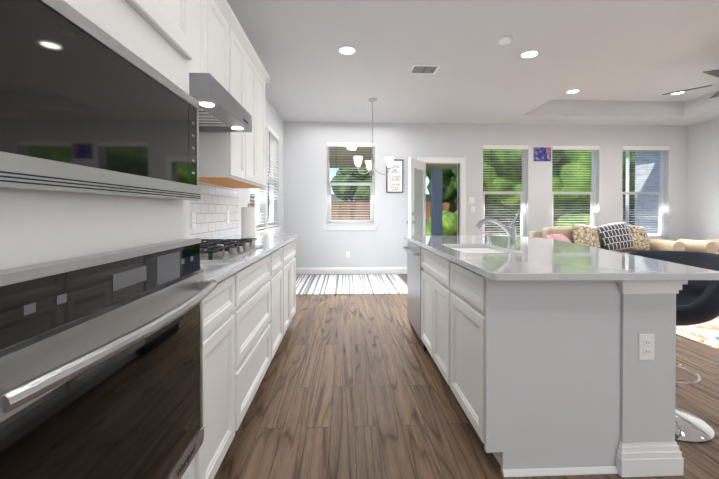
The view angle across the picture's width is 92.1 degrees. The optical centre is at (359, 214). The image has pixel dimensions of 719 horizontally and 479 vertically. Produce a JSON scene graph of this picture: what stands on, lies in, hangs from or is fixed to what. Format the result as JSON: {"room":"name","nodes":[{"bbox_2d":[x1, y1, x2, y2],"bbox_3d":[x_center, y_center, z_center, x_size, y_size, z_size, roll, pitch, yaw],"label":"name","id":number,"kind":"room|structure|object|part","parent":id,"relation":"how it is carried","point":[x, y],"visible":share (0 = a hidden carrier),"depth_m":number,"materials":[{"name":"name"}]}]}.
{"room":"kitchen","nodes":[
{"label":"kitchen","id":0,"kind":"room"},
{"bbox_2d":[234,96,283,234],"bbox_3d":[-1.277,-0.450,1.844,0.160,3.180,8.960,0,1,-2],"label":"wall","id":1,"kind":"structure","parent":0,"point":[274,121],"depth_m":5.85,"materials":[{"name":"paint"}]},
{"bbox_2d":[191,211,228,227],"bbox_3d":[-1.226,0.036,2.902,0.009,0.124,0.810,0,1,-2],"label":"backsplash","id":2,"kind":"structure","parent":1,"relation":"attached to","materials":[{"name":"white tile"}]},
{"bbox_2d":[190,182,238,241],"bbox_3d":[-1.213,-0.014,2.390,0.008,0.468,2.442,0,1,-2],"label":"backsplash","id":3,"kind":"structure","parent":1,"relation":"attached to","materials":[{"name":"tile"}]},
{"bbox_2d":[212,0,231,119],"bbox_3d":[-1.042,-1.014,2.167,0.333,0.702,0.385,0,1,-2],"label":"upper cabinet","id":4,"kind":"object","parent":1,"relation":"attached to","point":[221,14],"depth_m":2.16,"materials":[{"name":"white wood"}]},
{"bbox_2d":[189,73,251,131],"bbox_3d":[-0.954,-0.604,1.970,0.492,0.113,0.732,0,1,-2],"label":"range hood","id":5,"kind":"object","parent":4,"relation":"attached to","point":[219,111],"depth_m":1.89,"materials":[{"name":"silver metal"}]},
{"bbox_2d":[212,16,247,183],"bbox_3d":[-1.057,-0.812,2.540,0.333,1.112,0.357,0,1,-2],"label":"upper cabinet","id":6,"kind":"object","parent":1,"relation":"attached to","point":[229,137],"depth_m":2.47,"materials":[{"name":"white wood"}]},
{"bbox_2d":[216,44,259,187],"bbox_3d":[-1.072,-0.815,2.896,0.333,1.112,0.356,0,1,-2],"label":"upper cabinet","id":7,"kind":"object","parent":1,"relation":"attached to","point":[253,60],"depth_m":3.01,"materials":[{"name":"white wood"}]},
{"bbox_2d":[260,64,267,187],"bbox_3d":[-1.086,-0.818,3.252,0.333,1.112,0.356,0,1,-2],"label":"upper cabinet","id":8,"kind":"object","parent":1,"relation":"attached to","point":[263,75],"depth_m":3.34,"materials":[{"name":"white wood"}]},
{"bbox_2d":[250,121,281,234],"bbox_3d":[-1.383,-0.500,4.962,0.185,1.615,1.880,0,1,-2],"label":"window","id":9,"kind":"structure","parent":1,"relation":"in","point":[272,137],"depth_m":5.15,"materials":[{"name":"white plastic"}]},
{"bbox_2d":[267,147,457,168],"bbox_3d":[0.108,-1.542,8.317,5.600,0.450,3.520,0,1,-2],"label":"roof","id":10,"kind":"structure","parent":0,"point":[361,152],"depth_m":9.62,"materials":[{"name":"beige"}]},
{"bbox_2d":[214,274,718,478],"bbox_3d":[2.631,1.188,2.099,7.990,0.100,9.120,0,1,-2],"label":"floor","id":11,"kind":"structure","parent":0,"point":[354,386],"depth_m":2.03,"materials":[{"name":"brown wood"}]},
{"bbox_2d":[0,0,215,478],"bbox_3d":[-0.826,-0.101,0.754,0.648,2.502,0.838,0,1,-2],"label":"tall cabinet","id":12,"kind":"object","parent":11,"relation":"on","point":[106,105],"depth_m":0.73,"materials":[{"name":"white"}]},
{"bbox_2d":[0,0,200,200],"bbox_3d":[-0.710,-0.205,0.760,0.405,0.326,0.762,0,1,-2],"label":"microwave","id":13,"kind":"object","parent":12,"relation":"in","point":[83,116],"depth_m":0.65,"materials":[{"name":"black glass"}]},
{"bbox_2d":[0,238,217,478],"bbox_3d":[-0.714,0.423,0.765,0.596,0.683,0.762,0,1,-2],"label":"oven","id":14,"kind":"object","parent":12,"relation":"in","point":[101,347],"depth_m":0.68,"materials":[{"name":"black glass"}]},
{"bbox_2d":[216,272,239,472],"bbox_3d":[-0.872,0.702,1.400,0.608,0.884,0.423,0,1,-2],"label":"base cabinet","id":15,"kind":"object","parent":11,"relation":"on","point":[228,291],"depth_m":1.52,"materials":[{"name":"white wood"}]},
{"bbox_2d":[240,256,275,423],"bbox_3d":[-0.897,0.697,1.996,0.608,0.884,0.770,0,1,-2],"label":"base cabinet","id":16,"kind":"object","parent":11,"relation":"on","point":[257,350],"depth_m":1.97,"materials":[{"name":"white wood"}]},
{"bbox_2d":[212,236,298,283],"bbox_3d":[-0.901,0.236,2.398,0.633,0.030,2.425,0,1,-2],"label":"countertop","id":17,"kind":"structure","parent":16,"relation":"on","point":[234,254],"depth_m":2.01,"materials":[{"name":"grey stone"}]},
{"bbox_2d":[200,239,262,261],"bbox_3d":[-0.879,0.199,2.019,0.460,0.052,0.765,0,1,-2],"label":"cooktop","id":18,"kind":"object","parent":17,"relation":"in","point":[210,251],"depth_m":1.93,"materials":[{"name":"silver metal"}]},
{"bbox_2d":[240,203,257,239],"bbox_3d":[-0.959,0.059,3.003,0.150,0.312,0.150,0,1,-2],"label":"paper towel","id":19,"kind":"object","parent":17,"relation":"on","point":[248,214],"depth_m":2.95,"materials":[{"name":"white paper"}]},
{"bbox_2d":[272,248,283,350],"bbox_3d":[-0.922,0.691,2.613,0.608,0.884,0.466,0,1,-2],"label":"base cabinet","id":20,"kind":"object","parent":11,"relation":"on","point":[278,256],"depth_m":2.67,"materials":[{"name":"white wood"}]},
{"bbox_2d":[284,240,295,334],"bbox_3d":[-0.947,0.686,3.218,0.608,0.884,0.744,0,1,-2],"label":"base cabinet","id":21,"kind":"object","parent":11,"relation":"on","point":[289,249],"depth_m":3.18,"materials":[{"name":"white wood"}]},
{"bbox_2d":[296,274,406,294],"bbox_3d":[-0.238,1.102,5.554,1.920,0.008,1.460,0,1,-2],"label":"rug","id":22,"kind":"object","parent":11,"relation":"on","point":[353,284],"visible":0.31,"depth_m":5.43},
{"bbox_2d":[403,238,687,476],"bbox_3d":[0.921,0.692,2.503,0.946,0.884,2.027,0,1,-2],"label":"kitchen island","id":23,"kind":"object","parent":11,"relation":"on","point":[551,357],"depth_m":1.53,"materials":[{"name":"white wood"}]},
{"bbox_2d":[403,241,426,349],"bbox_3d":[0.756,0.681,3.137,0.668,0.855,0.595,0,1,-2],"label":"dishwasher","id":24,"kind":"object","parent":23,"relation":"in","point":[414,268],"depth_m":3.06,"materials":[{"name":"silver metal"}]},
{"bbox_2d":[404,235,718,281],"bbox_3d":[1.090,0.247,2.418,1.222,0.052,2.130,0,1,-2],"label":"island countertop","id":25,"kind":"structure","parent":23,"relation":"on","point":[534,259],"depth_m":1.61,"materials":[{"name":"grey stone"}]},
{"bbox_2d":[483,238,494,241],"bbox_3d":[0.990,0.177,2.689,0.073,0.083,0.044,0,1,-2],"label":"soap dispenser","id":26,"kind":"object","parent":25,"relation":"on","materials":[{"name":"silver metal"}]},
{"bbox_2d":[475,210,520,245],"bbox_3d":[0.929,0.097,2.310,0.317,0.250,0.064,0,1,-2],"label":"faucet","id":27,"kind":"object","parent":25,"relation":"on","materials":[{"name":"silver metal"}]},
{"bbox_2d":[529,222,684,253],"bbox_3d":[4.167,0.611,6.022,2.200,0.961,0.916,0,1,-2],"label":"sofa","id":28,"kind":"object","parent":11,"relation":"on","point":[622,237],"visible":0.48,"depth_m":5.90,"materials":[{"name":"fabric"}]},
{"bbox_3d":[4.152,0.650,6.371,2.060,0.700,0.220,0,1,-2],"label":"backrest","id":29,"kind":"part","parent":28,"relation":"part of","materials":[{"name":"fabric"}]},
{"bbox_2d":[546,234,571,242],"bbox_3d":[3.430,0.484,5.909,0.400,0.160,0.400,0,41,-22],"label":"pillow","id":30,"kind":"object","parent":28,"relation":"on","point":[561,237],"depth_m":5.90,"materials":[{"name":"pink fabric"}]},
{"bbox_2d":[572,224,599,247],"bbox_3d":[3.889,0.404,5.947,0.500,0.500,0.160,8,-23,-8],"label":"pillow","id":31,"kind":"object","parent":28,"relation":"on","point":[587,235],"depth_m":5.89,"materials":[{"name":"beige fabric"}]},
{"bbox_2d":[597,222,635,251],"bbox_3d":[4.371,0.384,5.907,0.500,0.500,0.160,-10,-20,6],"label":"pillow","id":32,"kind":"object","parent":28,"relation":"on","point":[617,236],"depth_m":5.85,"materials":[{"name":"black fabric"}]},
{"bbox_2d":[627,225,649,250],"bbox_3d":[4.786,0.413,6.044,0.500,0.500,0.160,6,-24,2],"label":"pillow","id":33,"kind":"object","parent":28,"relation":"on","point":[639,234],"depth_m":5.96,"materials":[{"name":"beige fabric"}]},
{"bbox_2d":[628,250,718,441],"bbox_3d":[1.736,0.681,1.945,0.584,0.916,0.534,0,1,-10],"label":"bar stool","id":34,"kind":"object","parent":11,"relation":"on","point":[697,301],"visible":0.35,"depth_m":1.83,"materials":[{"name":"black leather"}]},
{"bbox_3d":[1.739,0.408,1.943,0.605,0.391,0.544,0,1,-10],"label":"seat","id":35,"kind":"part","parent":34,"relation":"part of","materials":[{"name":"black leather"}]},
{"bbox_2d":[676,317,718,349],"bbox_3d":[4.473,1.116,3.926,3.040,0.009,3.100,0,1,-2],"label":"living room rug","id":36,"kind":"object","parent":11,"relation":"on","point":[706,333],"depth_m":3.28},
{"bbox_2d":[677,239,718,253],"bbox_3d":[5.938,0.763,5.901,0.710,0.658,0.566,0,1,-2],"label":"sofa","id":37,"kind":"object","parent":11,"relation":"on","point":[708,246],"visible":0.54,"depth_m":5.75,"materials":[{"name":"fabric"}]},
{"bbox_2d":[227,0,718,125],"bbox_3d":[2.631,-1.867,2.072,7.990,0.450,9.120,0,1,-2],"label":"ceiling","id":38,"kind":"structure","parent":0,"point":[482,75],"depth_m":3.64,"materials":[{"name":"paint"}]},
{"bbox_2d":[338,46,355,54],"bbox_3d":[-0.124,-1.649,3.492,0.188,0.010,0.188,0,1,-2],"label":"recessed light","id":39,"kind":"object","parent":38,"relation":"in","point":[347,50],"visible":0.98,"depth_m":3.49,"materials":[{"name":"white"}]},
{"bbox_2d":[354,98,393,175],"bbox_3d":[0.196,-1.116,5.082,0.579,1.104,0.540,0,1,-2],"label":"chandelier","id":40,"kind":"object","parent":38,"relation":"hanging from","point":[370,163],"visible":1,"depth_m":4.97,"materials":[{"name":"silver metal"}]},
{"bbox_2d":[409,64,440,74],"bbox_3d":[0.742,-1.653,3.963,0.310,0.010,0.250,0,1,-2],"label":"ceiling vent","id":41,"kind":"object","parent":38,"relation":"in","point":[423,69],"visible":0.96,"depth_m":3.95,"materials":[{"name":"white metal"}]},
{"bbox_2d":[498,36,512,44],"bbox_3d":[1.376,-1.636,3.274,0.132,0.032,0.132,0,1,-2],"label":"smoke detector","id":42,"kind":"object","parent":38,"relation":"attached to","point":[505,40],"visible":0.98,"depth_m":3.24,"materials":[{"name":"white plastic"}]},
{"bbox_2d":[519,50,539,58],"bbox_3d":[1.754,-1.650,3.579,0.188,0.010,0.188,0,1,-2],"label":"recessed light","id":43,"kind":"object","parent":38,"relation":"in","point":[528,54],"visible":0.98,"depth_m":3.58,"materials":[{"name":"white"}]},
{"bbox_2d":[284,122,687,267],"bbox_3d":[2.448,-0.492,6.561,7.990,3.180,0.160,0,1,-2],"label":"wall","id":44,"kind":"structure","parent":0,"point":[305,190],"depth_m":6.42,"materials":[{"name":"paint"}]},
{"bbox_2d":[324,142,377,229],"bbox_3d":[-0.159,-0.515,6.431,0.986,1.613,0.185,0,1,-2],"label":"window","id":45,"kind":"structure","parent":44,"relation":"in","point":[351,224],"depth_m":6.39,"materials":[{"name":"white plastic"}]},
{"bbox_2d":[296,267,406,274],"bbox_3d":[-0.147,1.037,6.380,2.409,0.125,0.016,0,1,-2],"label":"baseboard","id":46,"kind":"structure","parent":44,"relation":"attached to","point":[353,270],"depth_m":6.36,"materials":[{"name":"white wood"}]},
{"bbox_2d":[386,159,402,192],"bbox_3d":[0.651,-0.704,6.393,0.312,0.610,0.022,0,1,-2],"label":"picture","id":47,"kind":"object","parent":44,"relation":"attached to","point":[394,179],"visible":1,"depth_m":6.39,"materials":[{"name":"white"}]},
{"bbox_2d":[406,158,426,235],"bbox_3d":[1.020,0.076,6.074,0.172,2.030,0.756,0,1,30],"label":"door leaf","id":48,"kind":"structure","parent":44,"relation":"in","point":[417,197],"depth_m":6.03,"materials":[{"name":"white wood"}]},
{"bbox_2d":[417,157,465,234],"bbox_3d":[1.518,0.023,6.530,0.922,2.152,0.214,0,1,-2],"label":"door frame","id":49,"kind":"structure","parent":44,"relation":"attached to","point":[461,207],"depth_m":6.44,"materials":[{"name":"white wood"}]},
{"bbox_2d":[468,197,474,203],"bbox_3d":[2.089,-0.259,6.461,0.115,0.115,0.010,0,1,-2],"label":"light switch","id":50,"kind":"object","parent":44,"relation":"attached to","point":[471,200],"depth_m":6.46,"materials":[{"name":"white plastic"}]},
{"bbox_2d":[482,145,527,236],"bbox_3d":[2.731,-0.359,6.551,0.971,1.875,0.185,0,1,-2],"label":"window","id":51,"kind":"structure","parent":44,"relation":"in","point":[523,204],"depth_m":6.53,"materials":[{"name":"white plastic"}]},
{"bbox_2d":[534,147,550,160],"bbox_3d":[3.429,-1.125,6.503,0.320,0.258,0.022,0,1,-2],"label":"picture","id":52,"kind":"object","parent":44,"relation":"attached to","point":[542,153],"visible":0.95,"depth_m":6.50},
{"bbox_2d":[552,145,599,226],"bbox_3d":[4.083,-0.360,6.606,1.014,1.875,0.185,0,1,-2],"label":"window","id":53,"kind":"structure","parent":44,"relation":"in","point":[593,204],"depth_m":6.58,"materials":[{"name":"white plastic"}]},
{"bbox_2d":[622,146,672,240],"bbox_3d":[5.449,-0.360,6.662,1.021,1.875,0.185,0,1,-2],"label":"window","id":54,"kind":"structure","parent":44,"relation":"in","point":[659,235],"depth_m":6.65,"materials":[{"name":"white plastic"}]},
{"bbox_2d":[553,10,718,101],"bbox_3d":[4.269,-2.019,3.990,2.880,0.180,3.940,0,1,-2],"label":"ceiling","id":55,"kind":"structure","parent":0,"point":[684,58],"depth_m":4.73,"materials":[{"name":"paint"}]},
{"bbox_2d":[566,89,579,93],"bbox_3d":[3.367,-1.937,5.475,0.188,0.010,0.188,0,1,-2],"label":"recessed light","id":56,"kind":"object","parent":55,"relation":"in","point":[572,91],"visible":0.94,"depth_m":5.47,"materials":[{"name":"white"}]},
{"bbox_2d":[662,69,718,97],"bbox_3d":[4.496,-1.674,4.065,1.331,0.509,1.292,0,1,-2],"label":"ceiling fan","id":57,"kind":"object","parent":55,"relation":"hanging from","point":[715,73],"visible":1,"depth_m":4.27,"materials":[{"name":"silver metal"}]},
{"bbox_2d":[687,119,718,240],"bbox_3d":[6.546,-0.453,2.165,0.160,3.180,8.960,0,1,-2],"label":"wall","id":58,"kind":"structure","parent":0,"point":[703,186],"depth_m":6.34,"materials":[{"name":"paint"}]},
{"label":"outside","id":59,"kind":"structure","parent":0,"visible":0},
{"bbox_3d":[3.358,1.183,25.149,71.330,0.200,70.000,0,1,-2],"label":"ground","id":60,"kind":"structure","parent":59,"visible":0},
{"bbox_2d":[250,149,634,235],"bbox_3d":[6.471,-3.047,15.130,46.074,8.863,41.800,0,1,-2],"label":"garden","id":61,"kind":"object","parent":60,"relation":"on","point":[441,199],"visible":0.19,"depth_m":10.40,"materials":[{"name":"green plant"}]},
{"bbox_2d":[625,150,659,232],"bbox_3d":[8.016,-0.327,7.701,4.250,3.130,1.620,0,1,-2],"label":"house","id":62,"kind":"structure","parent":60,"relation":"on","point":[647,203],"depth_m":7.71,"materials":[{"name":"white"}]}
]}

